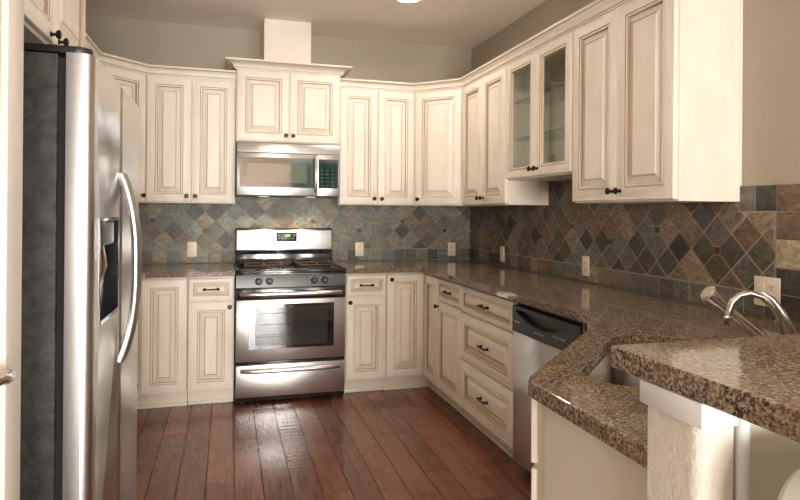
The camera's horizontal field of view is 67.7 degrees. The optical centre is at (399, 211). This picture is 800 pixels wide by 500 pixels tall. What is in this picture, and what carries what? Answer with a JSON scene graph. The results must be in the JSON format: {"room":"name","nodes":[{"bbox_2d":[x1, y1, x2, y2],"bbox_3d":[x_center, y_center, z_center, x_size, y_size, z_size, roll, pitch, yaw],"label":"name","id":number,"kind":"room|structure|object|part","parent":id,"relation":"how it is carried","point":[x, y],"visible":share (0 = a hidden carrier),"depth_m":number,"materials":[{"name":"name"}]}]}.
{"room":"kitchen","nodes":[
{"label":"kitchen","id":0,"kind":"room"},
{"bbox_2d":[85,32,235,79],"bbox_3d":[-1.248,-0.992,2.938,0.886,0.062,2.709,0,0,-16],"label":"crown molding","id":1,"kind":"structure","parent":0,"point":[104,58],"depth_m":4.19,"materials":[{"name":"paint"}]},
{"bbox_2d":[85,15,471,333],"bbox_3d":[-0.928,-0.057,4.816,3.380,2.740,0.100,0,0,-16],"label":"wall","id":2,"kind":"structure","parent":0,"point":[147,42],"depth_m":4.67,"materials":[{"name":"beige paint"}]},
{"bbox_2d":[103,64,146,202],"bbox_3d":[-2.058,-0.520,4.123,0.584,0.908,0.574,0,0,-16],"label":"upper cabinet","id":3,"kind":"object","parent":2,"relation":"attached to","point":[133,83],"visible":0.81,"depth_m":4.13,"materials":[{"name":"paint"}]},
{"bbox_2d":[146,75,235,203],"bbox_3d":[-1.527,-0.516,4.394,0.605,0.908,0.346,0,0,-16],"label":"upper cabinet","id":4,"kind":"object","parent":2,"relation":"attached to","point":[191,122],"visible":1,"depth_m":4.26,"materials":[{"name":"paint"}]},
{"bbox_3d":[-1.634,-0.513,4.227,0.296,0.884,0.020,0,0,-16],"label":"door","id":5,"kind":"part","parent":4,"relation":"part of","materials":[{"name":"paint"}]},
{"bbox_3d":[-1.347,-0.510,4.310,0.296,0.884,0.020,0,0,-16],"label":"door","id":6,"kind":"part","parent":4,"relation":"part of","materials":[{"name":"paint"}]},
{"bbox_2d":[225,57,351,145],"bbox_3d":[-0.856,-0.801,4.548,0.914,0.585,0.421,0,0,-16],"label":"upper cabinet","id":7,"kind":"object","parent":2,"relation":"attached to","point":[286,102],"visible":0.98,"depth_m":4.39,"materials":[{"name":"paint"}]},
{"bbox_3d":[-0.996,-0.774,4.359,0.370,0.512,0.020,0,0,-16],"label":"door","id":8,"kind":"part","parent":7,"relation":"part of","materials":[{"name":"paint"}]},
{"bbox_2d":[262,18,310,62],"bbox_3d":[-0.880,-1.260,4.604,0.345,0.330,0.328,0,0,-16],"label":"duct cover","id":9,"kind":"object","parent":7,"relation":"on","point":[282,40],"visible":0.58,"depth_m":4.45,"materials":[{"name":"paint"}]},
{"bbox_2d":[236,142,339,197],"bbox_3d":[-0.856,-0.307,4.534,0.750,0.390,0.447,0,0,-16],"label":"microwave","id":10,"kind":"object","parent":7,"relation":"attached to","point":[262,169],"visible":1,"depth_m":4.37,"materials":[{"name":"silver metal"}]},
{"bbox_3d":[-0.897,-0.271,4.357,0.570,0.305,0.027,0,0,-16],"label":"door","id":11,"kind":"part","parent":10,"relation":"part of","materials":[{"name":"silver metal"}]},
{"bbox_3d":[-0.811,-0.465,4.382,0.746,0.071,0.026,0,0,-16],"label":"vent panel","id":12,"kind":"part","parent":10,"relation":"part of","materials":[{"name":"silver metal"}]},
{"bbox_3d":[-0.622,-0.279,4.397,0.026,0.266,0.054,0,0,-16],"label":"handle","id":13,"kind":"part","parent":10,"relation":"part of","materials":[{"name":"silver metal"}]},
{"bbox_3d":[-0.537,-0.268,4.461,0.173,0.305,0.027,0,0,-16],"label":"control frame","id":14,"kind":"part","parent":10,"relation":"part of","materials":[{"name":"silver metal"}]},
{"bbox_3d":[-0.533,-0.282,4.447,0.146,0.216,0.002,0,0,-16],"label":"control panel","id":15,"kind":"part","parent":10,"relation":"part of","materials":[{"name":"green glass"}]},
{"bbox_3d":[-0.854,-1.062,4.549,0.914,0.062,0.421,0,0,-16],"label":"crown","id":16,"kind":"part","parent":7,"relation":"part of","materials":[{"name":"paint"}]},
{"bbox_3d":[-0.637,-0.771,4.462,0.370,0.512,0.020,0,0,-16],"label":"door","id":17,"kind":"part","parent":7,"relation":"part of","materials":[{"name":"paint"}]},
{"bbox_2d":[139,196,469,263],"bbox_3d":[-0.914,0.140,4.762,3.178,0.514,0.012,0,0,-16],"label":"tile backsplash","id":18,"kind":"structure","parent":2,"relation":"attached to","point":[386,232],"depth_m":4.82,"materials":[{"name":"tile"}]},
{"bbox_2d":[187,242,196,256],"bbox_3d":[-1.589,0.286,4.557,0.070,0.115,0.008,0,0,-16],"label":"wall outlet","id":19,"kind":"object","parent":18,"relation":"attached to","point":[191,246],"visible":1,"depth_m":4.55,"materials":[{"name":"beige plastic"}]},
{"bbox_2d":[355,242,363,255],"bbox_3d":[-0.334,0.308,4.919,0.070,0.115,0.008,0,0,-16],"label":"wall outlet","id":20,"kind":"object","parent":18,"relation":"attached to","point":[359,246],"visible":1,"depth_m":4.92,"materials":[{"name":"beige plastic"}]},
{"bbox_2d":[448,242,455,255],"bbox_3d":[0.445,0.322,5.144,0.070,0.115,0.008,0,0,-16],"label":"wall outlet","id":21,"kind":"object","parent":18,"relation":"attached to","point":[451,245],"visible":1,"depth_m":5.14,"materials":[{"name":"beige plastic"}]},
{"bbox_2d":[332,87,414,205],"bbox_3d":[-0.210,-0.505,4.774,0.605,0.908,0.346,0,0,-16],"label":"upper cabinet","id":22,"kind":"object","parent":2,"relation":"attached to","point":[376,145],"visible":1,"depth_m":4.64,"materials":[{"name":"paint"}]},
{"bbox_3d":[-0.318,-0.502,4.607,0.296,0.884,0.020,0,0,-16],"label":"door","id":23,"kind":"part","parent":22,"relation":"part of","materials":[{"name":"paint"}]},
{"bbox_3d":[-0.031,-0.500,4.689,0.296,0.884,0.020,0,0,-16],"label":"door","id":24,"kind":"part","parent":22,"relation":"part of","materials":[{"name":"paint"}]},
{"bbox_2d":[414,87,480,206],"bbox_3d":[0.398,-0.500,4.820,0.605,0.908,0.594,0,0,-16],"label":"upper cabinet","id":25,"kind":"object","parent":2,"relation":"attached to","point":[438,119],"visible":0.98,"depth_m":4.62,"materials":[{"name":"paint"}]},
{"bbox_3d":[0.297,-0.497,4.631,0.384,0.884,0.020,0,0,29],"label":"door","id":26,"kind":"part","parent":25,"relation":"part of","materials":[{"name":"paint"}]},
{"bbox_2d":[86,0,545,49],"bbox_3d":[2.041,-1.459,0.155,6.480,0.100,10.700,0,0,-16],"label":"ceiling","id":27,"kind":"structure","parent":0,"point":[459,24],"depth_m":4.33,"materials":[{"name":"paint"}]},
{"bbox_2d":[395,0,421,2],"bbox_3d":[0.055,-1.416,3.954,0.200,0.008,0.200,0,0,-16],"label":"recessed light","id":28,"kind":"object","parent":27,"relation":"in","point":[400,1],"visible":1,"depth_m":4.01,"materials":[{"name":"white paint"}]},
{"bbox_2d":[136,382,530,499],"bbox_3d":[2.047,1.371,0.212,6.567,0.080,10.600,0,0,-16],"label":"floor","id":29,"kind":"structure","parent":0,"point":[407,443],"depth_m":3.25,"materials":[{"name":"brown wood"}]},
{"bbox_2d":[20,42,141,499],"bbox_3d":[-1.311,0.419,1.988,0.824,1.756,0.915,0,0,-16],"label":"refrigerator","id":30,"kind":"object","parent":29,"relation":"on","point":[82,242],"visible":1,"depth_m":1.64,"materials":[{"name":"silver metal"}]},
{"bbox_3d":[-0.946,0.390,1.853,0.068,1.650,0.455,0,0,-16],"label":"freezer door","id":31,"kind":"part","parent":30,"relation":"part of","materials":[{"name":"silver metal"}]},
{"bbox_3d":[-1.074,0.389,2.296,0.068,1.650,0.454,0,0,-16],"label":"door","id":32,"kind":"part","parent":30,"relation":"part of","materials":[{"name":"silver metal"}]},
{"bbox_3d":[-0.941,0.193,2.067,0.074,0.654,0.027,0,0,-16],"label":"handle","id":33,"kind":"part","parent":30,"relation":"part of","materials":[{"name":"silver metal"}]},
{"bbox_3d":[-0.956,0.193,2.117,0.074,0.654,0.027,0,0,-16],"label":"handle","id":34,"kind":"part","parent":30,"relation":"part of","materials":[{"name":"silver metal"}]},
{"bbox_2d":[137,277,187,408],"bbox_3d":[-1.889,0.868,4.012,0.882,0.874,0.912,0,0,-16],"label":"base cabinet","id":35,"kind":"object","parent":29,"relation":"on","point":[163,310],"visible":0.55,"depth_m":3.93,"materials":[{"name":"paint"}]},
{"bbox_3d":[-1.660,0.820,3.751,0.020,0.750,0.280,0,0,-16],"label":"door","id":36,"kind":"part","parent":35,"relation":"part of","materials":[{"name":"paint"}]},
{"bbox_2d":[187,276,233,404],"bbox_3d":[-1.353,0.873,4.297,0.298,0.874,0.660,0,0,-16],"label":"base cabinet","id":37,"kind":"object","parent":29,"relation":"on","point":[210,357],"visible":0.98,"depth_m":4.02,"materials":[{"name":"paint"}]},
{"bbox_3d":[-1.274,0.902,4.020,0.287,0.592,0.020,0,0,-16],"label":"door","id":38,"kind":"part","parent":37,"relation":"part of","materials":[{"name":"paint"}]},
{"bbox_3d":[-1.271,0.521,4.021,0.287,0.146,0.020,0,0,-16],"label":"drawer","id":39,"kind":"part","parent":37,"relation":"part of","materials":[{"name":"paint"}]},
{"bbox_3d":[-1.264,0.521,3.996,0.110,0.020,0.033,0,0,-16],"label":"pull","id":40,"kind":"part","parent":37,"relation":"part of","materials":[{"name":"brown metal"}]},
{"bbox_2d":[234,228,345,403],"bbox_3d":[-0.828,0.721,4.405,0.754,1.185,0.713,0,0,-16],"label":"gas range","id":41,"kind":"object","parent":29,"relation":"on","point":[289,336],"visible":1,"depth_m":4.14,"materials":[{"name":"silver metal"}]},
{"bbox_3d":[-0.956,0.474,4.039,0.048,0.048,0.038,0,0,-16],"label":"burner knob","id":42,"kind":"part","parent":41,"relation":"part of","materials":[{"name":"black plastic"}]},
{"bbox_3d":[-0.886,0.475,4.059,0.048,0.048,0.038,0,0,-16],"label":"burner knob","id":43,"kind":"part","parent":41,"relation":"part of","materials":[{"name":"black plastic"}]},
{"bbox_3d":[-0.895,0.217,4.652,0.728,0.160,0.014,0,0,-16],"label":"backguard panel","id":44,"kind":"part","parent":41,"relation":"part of","materials":[{"name":"silver metal"}]},
{"bbox_2d":[276,233,296,240],"bbox_3d":[-0.884,0.196,4.649,0.158,0.069,0.011,0,0,-16],"label":"clock","id":45,"kind":"object","parent":41,"relation":"on","point":[279,236],"depth_m":4.64,"materials":[{"name":"black plastic"}]},
{"bbox_3d":[-0.752,1.152,4.129,0.744,0.220,0.029,0,0,-16],"label":"storage drawer","id":46,"kind":"part","parent":41,"relation":"part of","materials":[{"name":"silver metal"}]},
{"bbox_3d":[-0.740,1.078,4.091,0.688,0.030,0.052,0,0,-16],"label":"handle","id":47,"kind":"part","parent":41,"relation":"part of","materials":[{"name":"silver metal"}]},
{"bbox_3d":[-0.749,0.808,4.127,0.746,0.419,0.033,0,0,-16],"label":"oven door","id":48,"kind":"part","parent":41,"relation":"part of","materials":[{"name":"silver metal"}]},
{"bbox_2d":[235,258,345,273],"bbox_3d":[-0.819,0.388,4.382,0.754,0.059,0.566,0,0,-16],"label":"cooktop","id":49,"kind":"object","parent":41,"relation":"in","point":[242,265],"depth_m":4.24,"materials":[{"name":"grey metal"}]},
{"bbox_3d":[-0.743,0.784,4.109,0.492,0.260,0.001,0,0,-16],"label":"pane","id":50,"kind":"part","parent":41,"relation":"part of","materials":[{"name":"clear glass"}]},
{"bbox_3d":[-0.735,0.560,4.088,0.698,0.030,0.052,0,0,-16],"label":"handle","id":51,"kind":"part","parent":41,"relation":"part of","materials":[{"name":"silver metal"}]},
{"bbox_3d":[-0.593,0.477,4.143,0.048,0.048,0.038,0,0,-16],"label":"burner knob","id":52,"kind":"part","parent":41,"relation":"part of","materials":[{"name":"black plastic"}]},
{"bbox_3d":[-0.523,0.478,4.164,0.048,0.048,0.038,0,0,-16],"label":"burner knob","id":53,"kind":"part","parent":41,"relation":"part of","materials":[{"name":"black plastic"}]},
{"bbox_2d":[344,273,385,392],"bbox_3d":[-0.327,0.881,4.593,0.303,0.874,0.660,0,0,-16],"label":"base cabinet","id":54,"kind":"object","parent":29,"relation":"on","point":[365,296],"visible":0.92,"depth_m":4.31,"materials":[{"name":"paint"}]},
{"bbox_3d":[-0.247,0.910,4.316,0.292,0.592,0.020,0,0,-16],"label":"door","id":55,"kind":"part","parent":54,"relation":"part of","materials":[{"name":"paint"}]},
{"bbox_3d":[-0.244,0.529,4.317,0.292,0.146,0.020,0,0,-16],"label":"drawer","id":56,"kind":"part","parent":54,"relation":"part of","materials":[{"name":"paint"}]},
{"bbox_2d":[383,272,447,400],"bbox_3d":[0.293,0.886,4.641,0.912,0.874,0.912,0,0,-16],"label":"base cabinet","id":57,"kind":"object","parent":29,"relation":"on","point":[411,315],"visible":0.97,"depth_m":4.39,"materials":[{"name":"paint"}]},
{"bbox_3d":[0.037,0.834,4.398,0.280,0.750,0.020,0,0,-16],"label":"door","id":58,"kind":"part","parent":57,"relation":"part of","materials":[{"name":"paint"}]},
{"bbox_3d":[0.225,0.835,4.294,0.020,0.750,0.280,0,0,-16],"label":"door","id":59,"kind":"part","parent":57,"relation":"part of","materials":[{"name":"paint"}]},
{"bbox_2d":[434,278,472,421],"bbox_3d":[0.603,0.887,4.023,0.660,0.874,0.442,0,0,-16],"label":"base cabinet","id":60,"kind":"object","parent":29,"relation":"on","point":[449,293],"visible":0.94,"depth_m":3.92,"materials":[{"name":"paint"}]},
{"bbox_3d":[0.326,0.914,3.943,0.020,0.592,0.431,0,0,-16],"label":"door","id":61,"kind":"part","parent":60,"relation":"part of","materials":[{"name":"paint"}]},
{"bbox_3d":[0.329,0.533,3.944,0.020,0.146,0.431,0,0,-16],"label":"drawer","id":62,"kind":"part","parent":60,"relation":"part of","materials":[{"name":"paint"}]},
{"bbox_2d":[461,285,525,469],"bbox_3d":[0.764,0.888,3.462,0.660,0.874,0.721,0,0,-16],"label":"base cabinet","id":63,"kind":"object","parent":29,"relation":"on","point":[487,334],"visible":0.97,"depth_m":3.34,"materials":[{"name":"paint"}]},
{"bbox_3d":[0.462,1.069,3.376,0.033,0.020,0.110,0,0,-16],"label":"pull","id":64,"kind":"part","parent":63,"relation":"part of","materials":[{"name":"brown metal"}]},
{"bbox_3d":[0.464,0.771,3.376,0.033,0.020,0.110,0,0,-16],"label":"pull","id":65,"kind":"part","parent":63,"relation":"part of","materials":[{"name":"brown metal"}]},
{"bbox_3d":[0.466,0.538,3.376,0.033,0.020,0.110,0,0,-16],"label":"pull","id":66,"kind":"part","parent":63,"relation":"part of","materials":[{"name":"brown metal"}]},
{"bbox_3d":[0.486,1.069,3.382,0.020,0.284,0.710,0,0,-16],"label":"drawer","id":67,"kind":"part","parent":63,"relation":"part of","materials":[{"name":"paint"}]},
{"bbox_3d":[0.488,0.771,3.383,0.020,0.280,0.710,0,0,-16],"label":"drawer","id":68,"kind":"part","parent":63,"relation":"part of","materials":[{"name":"paint"}]},
{"bbox_3d":[0.490,0.538,3.383,0.020,0.154,0.710,0,0,-16],"label":"drawer","id":69,"kind":"part","parent":63,"relation":"part of","materials":[{"name":"paint"}]},
{"bbox_2d":[512,302,583,472],"bbox_3d":[0.940,0.892,2.816,0.605,0.868,0.606,0,0,-16],"label":"dishwasher","id":70,"kind":"object","parent":29,"relation":"on","point":[540,335],"visible":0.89,"depth_m":2.87,"materials":[{"name":"silver metal"}]},
{"bbox_3d":[0.668,0.925,2.738,0.027,0.647,0.604,0,0,-16],"label":"door","id":71,"kind":"part","parent":70,"relation":"part of","materials":[{"name":"silver metal"}]},
{"bbox_3d":[0.668,0.533,2.737,0.032,0.132,0.604,0,0,-16],"label":"control panel","id":72,"kind":"part","parent":70,"relation":"part of","materials":[{"name":"black plastic"}]},
{"bbox_2d":[518,302,583,324],"bbox_3d":[0.957,0.862,2.821,0.570,0.808,0.606,0,0,-16],"label":"tub","id":73,"kind":"object","parent":70,"relation":"in","point":[534,320],"depth_m":2.81,"materials":[{"name":"black plastic"}]},
{"bbox_2d":[531,323,646,499],"bbox_3d":[0.899,0.887,1.823,1.308,0.874,1.256,0,0,-16],"label":"base cabinet","id":74,"kind":"object","parent":29,"relation":"on","point":[571,463],"visible":0.18,"depth_m":1.30,"materials":[{"name":"beige paint"}]},
{"bbox_3d":[0.556,0.538,1.871,0.020,0.158,0.933,0,0,29],"label":"false drawer","id":75,"kind":"part","parent":74,"relation":"part of","materials":[{"name":"paint"}]},
{"bbox_3d":[0.553,0.920,1.870,0.020,0.578,0.933,0,0,29],"label":"door","id":76,"kind":"part","parent":74,"relation":"part of","materials":[{"name":"paint"}]},
{"bbox_2d":[332,259,799,468],"bbox_3d":[0.513,0.428,3.111,1.322,0.038,3.951,0,0,-16],"label":"countertop","id":77,"kind":"structure","parent":74,"relation":"on","point":[614,414],"depth_m":2.12,"materials":[{"name":"brown stone"}]},
{"bbox_2d":[588,351,640,387],"bbox_3d":[0.760,0.536,1.649,0.449,0.176,0.709,0,0,29],"label":"sink","id":78,"kind":"object","parent":77,"relation":"in","point":[604,372],"visible":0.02,"depth_m":1.92,"materials":[{"name":"silver metal"}]},
{"bbox_2d":[700,286,767,336],"bbox_3d":[1.059,0.323,1.874,0.225,0.178,0.058,0,0,0],"label":"sprayer","id":79,"kind":"object","parent":77,"relation":"on","point":[710,295],"visible":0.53,"depth_m":1.86,"materials":[{"name":"silver metal"}]},
{"bbox_2d":[723,290,797,334],"bbox_3d":[1.079,0.322,1.784,0.229,0.179,0.060,0,0,5],"label":"faucet","id":80,"kind":"object","parent":77,"relation":"on","point":[785,326],"visible":0.78,"depth_m":1.77,"materials":[{"name":"silver metal"}]},
{"bbox_3d":[1.065,0.309,1.775,0.197,0.153,0.018,0,0,0],"label":"spout","id":81,"kind":"part","parent":80,"relation":"part of","materials":[{"name":"silver metal"}]},
{"bbox_3d":[0.396,0.882,1.228,0.004,0.874,0.390,0,0,-16],"label":"panel","id":82,"kind":"part","parent":74,"relation":"part of","materials":[{"name":"beige paint"}]},
{"bbox_2d":[777,468,799,499],"bbox_3d":[0.786,0.832,0.644,0.455,0.980,0.490,0,0,-16],"label":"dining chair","id":83,"kind":"object","parent":29,"relation":"on","point":[790,490],"visible":1,"depth_m":0.80,"materials":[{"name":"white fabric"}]},
{"bbox_3d":[-1.740,0.868,2.972,0.604,0.874,1.163,0,0,-16],"label":"base cabinet","id":84,"kind":"object","parent":29,"relation":"on","visible":0},
{"bbox_2d":[142,263,234,278],"bbox_3d":[-1.580,0.412,3.490,1.194,0.038,2.062,0,0,-16],"label":"countertop","id":85,"kind":"structure","parent":84,"relation":"on","point":[191,269],"depth_m":4.03,"materials":[{"name":"brown stone"}]},
{"bbox_2d":[470,0,799,324],"bbox_3d":[1.299,-0.041,3.013,0.100,2.740,4.600,0,0,-16],"label":"wall","id":86,"kind":"structure","parent":0,"point":[771,28],"depth_m":2.37,"materials":[{"name":"beige paint"}]},
{"bbox_2d":[340,0,630,91],"bbox_3d":[0.655,-0.977,3.616,0.779,0.062,2.849,0,0,-35],"label":"crown molding","id":87,"kind":"structure","parent":86,"relation":"attached to","point":[597,8],"depth_m":3.76,"materials":[{"name":"paint"}]},
{"bbox_2d":[462,65,548,205],"bbox_3d":[0.708,-0.498,4.214,0.346,0.908,0.739,0,0,-16],"label":"upper cabinet","id":88,"kind":"object","parent":86,"relation":"attached to","point":[484,181],"visible":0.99,"depth_m":4.07,"materials":[{"name":"paint"}]},
{"bbox_3d":[0.531,-0.496,4.354,0.020,0.884,0.362,0,0,-16],"label":"door","id":89,"kind":"part","parent":88,"relation":"part of","materials":[{"name":"paint"}]},
{"bbox_3d":[0.632,-0.495,4.003,0.020,0.884,0.362,0,0,-16],"label":"door","id":90,"kind":"part","parent":88,"relation":"part of","materials":[{"name":"paint"}]},
{"bbox_2d":[506,30,573,181],"bbox_3d":[0.917,-0.575,3.490,0.346,0.753,0.763,0,0,-16],"label":"upper cabinet","id":91,"kind":"object","parent":86,"relation":"attached to","point":[539,112],"visible":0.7,"depth_m":3.72,"materials":[{"name":"paint"}]},
{"bbox_3d":[0.739,-0.573,3.635,0.020,0.729,0.374,0,0,-16],"label":"door","id":92,"kind":"part","parent":91,"relation":"part of","materials":[{"name":"paint"}]},
{"bbox_2d":[514,139,561,141],"bbox_3d":[0.950,-0.457,3.499,0.252,0.007,0.720,0,0,-16],"label":"glass shelf","id":93,"kind":"object","parent":91,"relation":"attached to","point":[515,140],"depth_m":3.81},
{"bbox_3d":[0.843,-0.572,3.272,0.020,0.729,0.374,0,0,-16],"label":"door","id":94,"kind":"part","parent":91,"relation":"part of","materials":[{"name":"paint"}]},
{"bbox_2d":[470,180,799,323],"bbox_3d":[1.086,0.108,3.543,0.012,0.605,3.437,0,0,-16],"label":"tile backsplash","id":95,"kind":"structure","parent":86,"relation":"attached to","point":[674,251],"depth_m":2.91,"materials":[{"name":"tile"}]},
{"bbox_2d":[500,246,504,261],"bbox_3d":[0.780,0.323,4.562,0.008,0.115,0.070,0,0,-16],"label":"wall outlet","id":96,"kind":"object","parent":95,"relation":"attached to","point":[502,249],"visible":1,"depth_m":4.55,"materials":[{"name":"beige plastic"}]},
{"bbox_2d":[582,256,589,275],"bbox_3d":[1.087,0.318,3.497,0.008,0.115,0.070,0,0,-16],"label":"wall outlet","id":97,"kind":"object","parent":95,"relation":"attached to","point":[585,259],"visible":1,"depth_m":3.49,"materials":[{"name":"beige plastic"}]},
{"bbox_2d":[754,275,780,305],"bbox_3d":[1.426,0.311,2.321,0.009,0.115,0.116,0,0,-16],"label":"wall outlet","id":98,"kind":"object","parent":95,"relation":"attached to","point":[772,286],"visible":0.56,"depth_m":2.32,"materials":[{"name":"beige plastic"}]},
{"bbox_2d":[758,282,764,292],"bbox_3d":[1.417,0.311,2.342,0.004,0.066,0.032,0,0,-16],"label":"rocker switch","id":99,"kind":"object","parent":98,"relation":"attached to","point":[761,285],"depth_m":2.34,"materials":[{"name":"beige plastic"}]},
{"bbox_2d":[768,284,774,290],"bbox_3d":[1.431,0.291,2.298,0.002,0.027,0.033,0,0,-16],"label":"socket","id":100,"kind":"object","parent":98,"relation":"attached to","point":[771,287],"depth_m":2.30,"materials":[{"name":"beige plastic"}]},
{"bbox_2d":[572,0,742,203],"bbox_3d":[1.133,-0.497,2.765,0.361,0.908,0.744,0,0,-16],"label":"upper cabinet","id":101,"kind":"object","parent":86,"relation":"attached to","point":[657,84],"visible":1,"depth_m":2.47,"materials":[{"name":"paint"}]},
{"bbox_3d":[0.949,-0.494,2.905,0.020,0.884,0.362,0,0,-16],"label":"door","id":102,"kind":"part","parent":101,"relation":"part of","materials":[{"name":"paint"}]},
{"bbox_3d":[0.963,-0.094,2.751,0.032,0.031,0.031,0,0,-16],"label":"knob","id":103,"kind":"part","parent":101,"relation":"part of","materials":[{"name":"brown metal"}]},
{"bbox_3d":[0.980,-0.094,2.693,0.032,0.031,0.031,0,0,-16],"label":"knob","id":104,"kind":"part","parent":101,"relation":"part of","materials":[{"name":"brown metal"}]},
{"bbox_3d":[1.050,-0.494,2.554,0.020,0.884,0.362,0,0,-16],"label":"door","id":105,"kind":"part","parent":101,"relation":"part of","materials":[{"name":"paint"}]},
{"bbox_3d":[1.261,-0.495,2.417,0.308,0.906,0.005,0,0,-16],"label":"panel","id":106,"kind":"part","parent":101,"relation":"part of","materials":[{"name":"paint"}]},
{"bbox_2d":[647,405,733,499],"bbox_3d":[1.080,0.810,1.155,1.333,1.030,0.119,0,0,-16],"label":"wall","id":107,"kind":"structure","parent":0,"point":[685,461],"depth_m":0.94,"materials":[{"name":"paint"}]},
{"bbox_2d":[640,379,737,429],"bbox_3d":[0.469,0.310,0.977,0.070,0.040,0.142,0,0,-16],"label":"trim","id":108,"kind":"structure","parent":107,"relation":"attached to","point":[699,415],"depth_m":0.93,"materials":[{"name":"white paint"}]},
{"bbox_2d":[611,334,799,442],"bbox_3d":[1.100,0.275,1.081,1.343,0.040,0.458,0,0,-16],"label":"bar","id":109,"kind":"object","parent":107,"relation":"on","point":[755,380],"visible":1,"depth_m":0.95,"materials":[{"name":"brown stone"}]},
{"bbox_2d":[733,418,749,499],"bbox_3d":[0.533,0.806,0.938,0.024,1.029,0.024,0,0,-16],"label":"trim","id":110,"kind":"structure","parent":107,"relation":"attached to","point":[741,450],"depth_m":0.93,"materials":[{"name":"white paint"}]},
{"bbox_2d":[750,423,799,499],"bbox_3d":[1.121,0.810,1.125,1.268,1.030,0.010,0,0,-16],"label":"wall","id":111,"kind":"structure","parent":107,"relation":"attached to","point":[774,457],"depth_m":0.97,"materials":[{"name":"beige paint"}]},
{"bbox_3d":[-1.035,-0.064,-0.731,0.100,2.740,10.500,0,0,-16],"label":"wall","id":112,"kind":"structure","parent":0,"visible":0},
{"bbox_2d":[24,0,85,46],"bbox_3d":[-1.428,-0.765,1.942,0.608,0.411,0.974,0,0,-16],"label":"upper cabinet","id":113,"kind":"object","parent":112,"relation":"attached to","point":[55,22],"visible":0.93,"depth_m":2.02,"materials":[{"name":"paint"}]},
{"bbox_3d":[-1.109,-0.761,1.782,0.020,0.383,0.480,0,0,-16],"label":"door","id":114,"kind":"part","parent":113,"relation":"part of","materials":[{"name":"paint"}]},
{"bbox_3d":[-1.140,-0.588,1.978,0.032,0.031,0.031,0,0,-16],"label":"knob","id":115,"kind":"part","parent":113,"relation":"part of","materials":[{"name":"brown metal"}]},
{"bbox_3d":[-1.166,-0.588,2.070,0.032,0.031,0.031,0,0,-16],"label":"knob","id":116,"kind":"part","parent":113,"relation":"part of","materials":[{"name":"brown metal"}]},
{"bbox_3d":[-1.240,-0.762,2.236,0.020,0.383,0.456,0,0,-16],"label":"door","id":117,"kind":"part","parent":113,"relation":"part of","materials":[{"name":"paint"}]},
{"bbox_3d":[-0.973,-0.062,0.526,0.715,2.740,1.380,0,0,-16],"label":"wall","id":118,"kind":"structure","parent":0,"visible":0},
{"bbox_2d":[0,370,14,385],"bbox_3d":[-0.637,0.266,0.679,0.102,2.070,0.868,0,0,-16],"label":"door handle","id":119,"kind":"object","parent":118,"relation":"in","point":[8,376],"depth_m":1.06,"materials":[{"name":"silver metal"}]},
{"bbox_2d":[0,0,23,499],"bbox_3d":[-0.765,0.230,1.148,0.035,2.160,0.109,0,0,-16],"label":"door","id":120,"kind":"structure","parent":118,"relation":"attached to","point":[11,11],"depth_m":1.14,"materials":[{"name":"beige paint"}]}
]}

